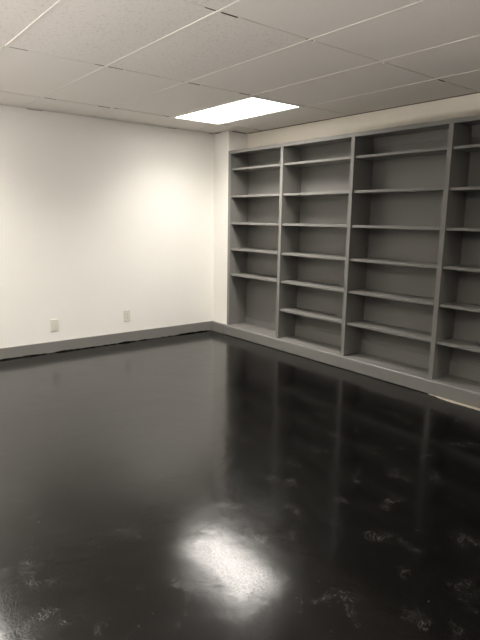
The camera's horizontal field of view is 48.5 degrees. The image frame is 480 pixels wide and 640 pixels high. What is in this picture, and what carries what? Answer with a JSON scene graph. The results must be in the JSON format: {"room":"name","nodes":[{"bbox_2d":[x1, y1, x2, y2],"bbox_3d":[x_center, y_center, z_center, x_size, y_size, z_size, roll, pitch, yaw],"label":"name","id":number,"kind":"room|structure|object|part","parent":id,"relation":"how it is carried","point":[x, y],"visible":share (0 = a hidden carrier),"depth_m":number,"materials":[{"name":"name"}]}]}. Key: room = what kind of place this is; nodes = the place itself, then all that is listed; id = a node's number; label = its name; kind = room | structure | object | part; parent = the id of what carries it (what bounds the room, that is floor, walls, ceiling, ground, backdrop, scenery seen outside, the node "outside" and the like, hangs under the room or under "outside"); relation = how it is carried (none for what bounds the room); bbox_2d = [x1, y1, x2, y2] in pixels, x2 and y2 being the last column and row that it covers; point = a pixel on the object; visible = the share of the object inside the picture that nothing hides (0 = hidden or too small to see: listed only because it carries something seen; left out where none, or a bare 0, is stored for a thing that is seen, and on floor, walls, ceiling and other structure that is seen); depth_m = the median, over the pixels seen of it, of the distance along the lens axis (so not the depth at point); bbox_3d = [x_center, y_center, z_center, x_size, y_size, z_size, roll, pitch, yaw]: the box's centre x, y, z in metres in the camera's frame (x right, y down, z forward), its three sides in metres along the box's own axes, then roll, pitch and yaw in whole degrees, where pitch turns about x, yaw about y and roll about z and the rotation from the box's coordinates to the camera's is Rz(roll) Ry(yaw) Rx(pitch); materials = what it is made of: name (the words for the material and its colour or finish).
{"room":"empty office room","nodes":[
{"label":"empty office room","id":0,"kind":"room"},
{"bbox_2d":[0,105,213,347],"bbox_3d":[-2.318,-0.855,4.775,5.809,2.504,0.120,-8,14,-38],"label":"wall","id":1,"kind":"structure","parent":0,"point":[101,219],"depth_m":5.41,"materials":[{"name":"white paint"}]},
{"bbox_2d":[50,319,57,331],"bbox_3d":[-1.834,0.052,5.267,0.074,0.120,0.010,-8,14,-38],"label":"wall outlet","id":2,"kind":"object","parent":1,"relation":"attached to","point":[54,322],"visible":1,"depth_m":5.26,"materials":[{"name":"white plastic"}]},
{"bbox_2d":[0,321,210,360],"bbox_3d":[-2.413,0.345,4.854,5.264,0.114,0.013,-8,14,-38],"label":"baseboard","id":3,"kind":"structure","parent":1,"relation":"attached to","point":[48,347],"depth_m":5.59,"materials":[{"name":"grey paint"}]},
{"bbox_2d":[124,310,129,321],"bbox_3d":[-1.217,-0.044,5.748,0.074,0.120,0.009,-8,14,-38],"label":"wall outlet","id":4,"kind":"object","parent":1,"relation":"attached to","point":[127,312],"visible":1,"depth_m":5.74,"materials":[{"name":"white plastic"}]},
{"bbox_2d":[213,130,246,324],"bbox_3d":[-0.120,-1.102,6.249,0.269,2.504,0.276,-8,14,-38],"label":"wall","id":5,"kind":"structure","parent":0,"point":[225,141],"depth_m":6.14,"materials":[{"name":"white paint"}]},
{"bbox_2d":[211,321,225,333],"bbox_3d":[-0.258,0.088,6.379,0.036,0.114,0.276,-8,14,-38],"label":"baseboard","id":6,"kind":"structure","parent":5,"relation":"attached to","point":[215,326],"depth_m":6.36,"materials":[{"name":"grey paint"}]},
{"bbox_2d":[30,92,479,133],"bbox_3d":[0.195,-1.728,4.045,2.348,0.008,3.856,-8,14,-38],"label":"trim","id":7,"kind":"structure","parent":5,"relation":"attached to","point":[475,92],"depth_m":4.80,"materials":[{"name":"metal"}]},
{"bbox_2d":[0,330,479,639],"bbox_3d":[-0.152,0.969,2.326,5.809,0.100,7.140,-8,14,-38],"label":"floor","id":8,"kind":"structure","parent":0,"point":[206,485],"depth_m":2.59,"materials":[{"name":"black paint"}]},
{"bbox_2d":[225,115,479,407],"bbox_3d":[1.065,-0.588,4.795,0.304,2.073,3.589,-8,14,-38],"label":"bookcase","id":9,"kind":"object","parent":8,"relation":"on","point":[367,243],"visible":1,"depth_m":4.77,"materials":[{"name":"grey paint"}]},
{"bbox_3d":[-0.024,-0.907,6.159,0.268,1.929,0.043,-8,14,-38],"label":"panel","id":10,"kind":"part","parent":9,"relation":"part of","materials":[{"name":"grey paint"}]},
{"bbox_3d":[0.238,-0.474,5.904,0.243,0.022,0.806,-8,14,-38],"label":"shelf","id":11,"kind":"part","parent":9,"relation":"part of","materials":[{"name":"grey paint"}]},
{"bbox_3d":[0.242,-0.758,5.850,0.243,0.022,0.806,-8,14,-38],"label":"shelf","id":12,"kind":"part","parent":9,"relation":"part of","materials":[{"name":"grey paint"}]},
{"bbox_3d":[0.247,-1.043,5.796,0.243,0.022,0.806,-8,14,-38],"label":"shelf","id":13,"kind":"part","parent":9,"relation":"part of","materials":[{"name":"grey paint"}]},
{"bbox_3d":[0.251,-1.335,5.741,0.243,0.022,0.806,-8,14,-38],"label":"shelf","id":14,"kind":"part","parent":9,"relation":"part of","materials":[{"name":"grey paint"}]},
{"bbox_3d":[0.256,-1.621,5.686,0.243,0.022,0.806,-8,14,-38],"label":"shelf","id":15,"kind":"part","parent":9,"relation":"part of","materials":[{"name":"grey paint"}]},
{"bbox_3d":[0.319,0.058,6.078,0.016,0.075,0.808,-8,14,-38],"label":"rail","id":16,"kind":"part","parent":9,"relation":"part of","materials":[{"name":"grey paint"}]},
{"bbox_3d":[0.343,-0.858,5.911,0.008,1.937,0.808,-8,14,-38],"label":"panel","id":17,"kind":"part","parent":9,"relation":"part of","materials":[{"name":"grey paint"}]},
{"bbox_3d":[0.349,-1.768,5.733,0.010,0.083,0.808,-8,14,-38],"label":"rail","id":18,"kind":"part","parent":9,"relation":"part of","materials":[{"name":"grey paint"}]},
{"bbox_3d":[0.775,-0.050,5.292,0.243,0.022,0.852,-8,14,-38],"label":"shelf","id":19,"kind":"part","parent":9,"relation":"part of","materials":[{"name":"grey paint"}]},
{"bbox_3d":[0.779,-0.338,5.238,0.243,0.022,0.852,-8,14,-38],"label":"shelf","id":20,"kind":"part","parent":9,"relation":"part of","materials":[{"name":"grey paint"}]},
{"bbox_3d":[0.784,-0.621,5.184,0.243,0.022,0.852,-8,14,-38],"label":"shelf","id":21,"kind":"part","parent":9,"relation":"part of","materials":[{"name":"grey paint"}]},
{"bbox_3d":[0.788,-0.910,5.129,0.243,0.022,0.852,-8,14,-38],"label":"shelf","id":22,"kind":"part","parent":9,"relation":"part of","materials":[{"name":"grey paint"}]},
{"bbox_3d":[0.792,-1.199,5.074,0.243,0.022,0.852,-8,14,-38],"label":"shelf","id":23,"kind":"part","parent":9,"relation":"part of","materials":[{"name":"grey paint"}]},
{"bbox_3d":[0.797,-1.486,5.019,0.243,0.022,0.852,-8,14,-38],"label":"shelf","id":24,"kind":"part","parent":9,"relation":"part of","materials":[{"name":"grey paint"}]},
{"bbox_3d":[0.861,0.173,5.407,0.016,0.115,0.854,-8,14,-38],"label":"rail","id":25,"kind":"part","parent":9,"relation":"part of","materials":[{"name":"grey paint"}]},
{"bbox_3d":[0.884,-0.723,5.244,0.008,1.937,0.854,-8,14,-38],"label":"panel","id":26,"kind":"part","parent":9,"relation":"part of","materials":[{"name":"grey paint"}]},
{"bbox_3d":[0.891,-1.633,5.066,0.010,0.083,0.854,-8,14,-38],"label":"rail","id":27,"kind":"part","parent":9,"relation":"part of","materials":[{"name":"grey paint"}]},
{"bbox_3d":[0.996,-1.578,4.539,0.020,0.034,3.589,-8,14,-38],"label":"rail","id":28,"kind":"part","parent":9,"relation":"part of","materials":[{"name":"grey paint"}]},
{"bbox_3d":[1.102,-1.597,4.620,0.250,0.020,3.589,-8,14,-38],"label":"panel","id":29,"kind":"part","parent":9,"relation":"part of","materials":[{"name":"grey paint"}]},
{"bbox_3d":[1.335,0.088,4.602,0.243,0.022,0.866,-8,14,-38],"label":"shelf","id":30,"kind":"part","parent":9,"relation":"part of","materials":[{"name":"grey paint"}]},
{"bbox_3d":[1.339,-0.199,4.547,0.243,0.022,0.866,-8,14,-38],"label":"shelf","id":31,"kind":"part","parent":9,"relation":"part of","materials":[{"name":"grey paint"}]},
{"bbox_3d":[1.343,-0.482,4.494,0.243,0.022,0.866,-8,14,-38],"label":"shelf","id":32,"kind":"part","parent":9,"relation":"part of","materials":[{"name":"grey paint"}]},
{"bbox_3d":[1.421,0.313,4.717,0.016,0.115,0.868,-8,14,-38],"label":"rail","id":33,"kind":"part","parent":9,"relation":"part of","materials":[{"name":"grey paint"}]},
{"bbox_3d":[1.348,-0.770,4.439,0.243,0.022,0.866,-8,14,-38],"label":"shelf","id":34,"kind":"part","parent":9,"relation":"part of","materials":[{"name":"grey paint"}]},
{"bbox_3d":[1.352,-1.061,4.383,0.243,0.022,0.866,-8,14,-38],"label":"shelf","id":35,"kind":"part","parent":9,"relation":"part of","materials":[{"name":"grey paint"}]},
{"bbox_3d":[1.357,-1.347,4.329,0.243,0.022,0.866,-8,14,-38],"label":"shelf","id":36,"kind":"part","parent":9,"relation":"part of","materials":[{"name":"grey paint"}]},
{"bbox_3d":[1.444,-0.583,4.554,0.008,1.937,0.868,-8,14,-38],"label":"panel","id":37,"kind":"part","parent":9,"relation":"part of","materials":[{"name":"grey paint"}]},
{"bbox_3d":[1.451,-1.493,4.375,0.010,0.083,0.868,-8,14,-38],"label":"rail","id":38,"kind":"part","parent":9,"relation":"part of","materials":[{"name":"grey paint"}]},
{"bbox_3d":[1.896,0.231,3.911,0.243,0.022,0.857,-8,14,-38],"label":"shelf","id":39,"kind":"part","parent":9,"relation":"part of","materials":[{"name":"grey paint"}]},
{"bbox_3d":[1.901,-0.058,3.856,0.243,0.022,0.857,-8,14,-38],"label":"shelf","id":40,"kind":"part","parent":9,"relation":"part of","materials":[{"name":"grey paint"}]},
{"bbox_3d":[1.905,-0.344,3.801,0.243,0.022,0.857,-8,14,-38],"label":"shelf","id":41,"kind":"part","parent":9,"relation":"part of","materials":[{"name":"grey paint"}]},
{"bbox_3d":[1.909,-0.628,3.747,0.243,0.022,0.857,-8,14,-38],"label":"shelf","id":42,"kind":"part","parent":9,"relation":"part of","materials":[{"name":"grey paint"}]},
{"bbox_3d":[1.982,0.453,4.025,0.016,0.115,0.858,-8,14,-38],"label":"rail","id":43,"kind":"part","parent":9,"relation":"part of","materials":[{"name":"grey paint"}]},
{"bbox_3d":[1.914,-0.916,3.692,0.243,0.022,0.857,-8,14,-38],"label":"shelf","id":44,"kind":"part","parent":9,"relation":"part of","materials":[{"name":"grey paint"}]},
{"bbox_3d":[2.005,-0.443,3.862,0.008,1.937,0.858,-8,14,-38],"label":"panel","id":45,"kind":"part","parent":9,"relation":"part of","materials":[{"name":"grey paint"}]},
{"bbox_3d":[1.918,-1.203,3.638,0.243,0.022,0.857,-8,14,-38],"label":"shelf","id":46,"kind":"part","parent":9,"relation":"part of","materials":[{"name":"grey paint"}]},
{"bbox_3d":[2.012,-1.353,3.684,0.010,0.083,0.858,-8,14,-38],"label":"rail","id":47,"kind":"part","parent":9,"relation":"part of","materials":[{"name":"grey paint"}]},
{"bbox_2d":[429,394,479,410],"bbox_3d":[1.909,0.693,3.663,0.036,0.004,1.400,-8,14,-38],"label":"trim","id":48,"kind":"structure","parent":8,"relation":"on","point":[448,400],"depth_m":4.00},
{"bbox_2d":[0,0,479,133],"bbox_3d":[-0.118,-1.335,1.887,5.559,0.024,6.897,-8,14,-38],"label":"ceiling","id":49,"kind":"structure","parent":0,"point":[146,62],"depth_m":3.16,"materials":[{"name":"tile"}]},
{"bbox_2d":[172,96,303,124],"bbox_3d":[-0.047,-1.923,4.828,0.586,0.088,1.196,-8,14,-38],"label":"ceiling light","id":50,"kind":"object","parent":49,"relation":"attached to","point":[251,107],"visible":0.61,"depth_m":4.79,"materials":[{"name":"white plastic"}]},
{"bbox_2d":[247,91,479,379],"bbox_3d":[2.093,-0.608,3.828,0.120,2.504,6.900,-8,14,-38],"label":"wall","id":51,"kind":"structure","parent":0,"point":[467,105],"depth_m":4.69,"materials":[{"name":"beige paint"}]}
]}

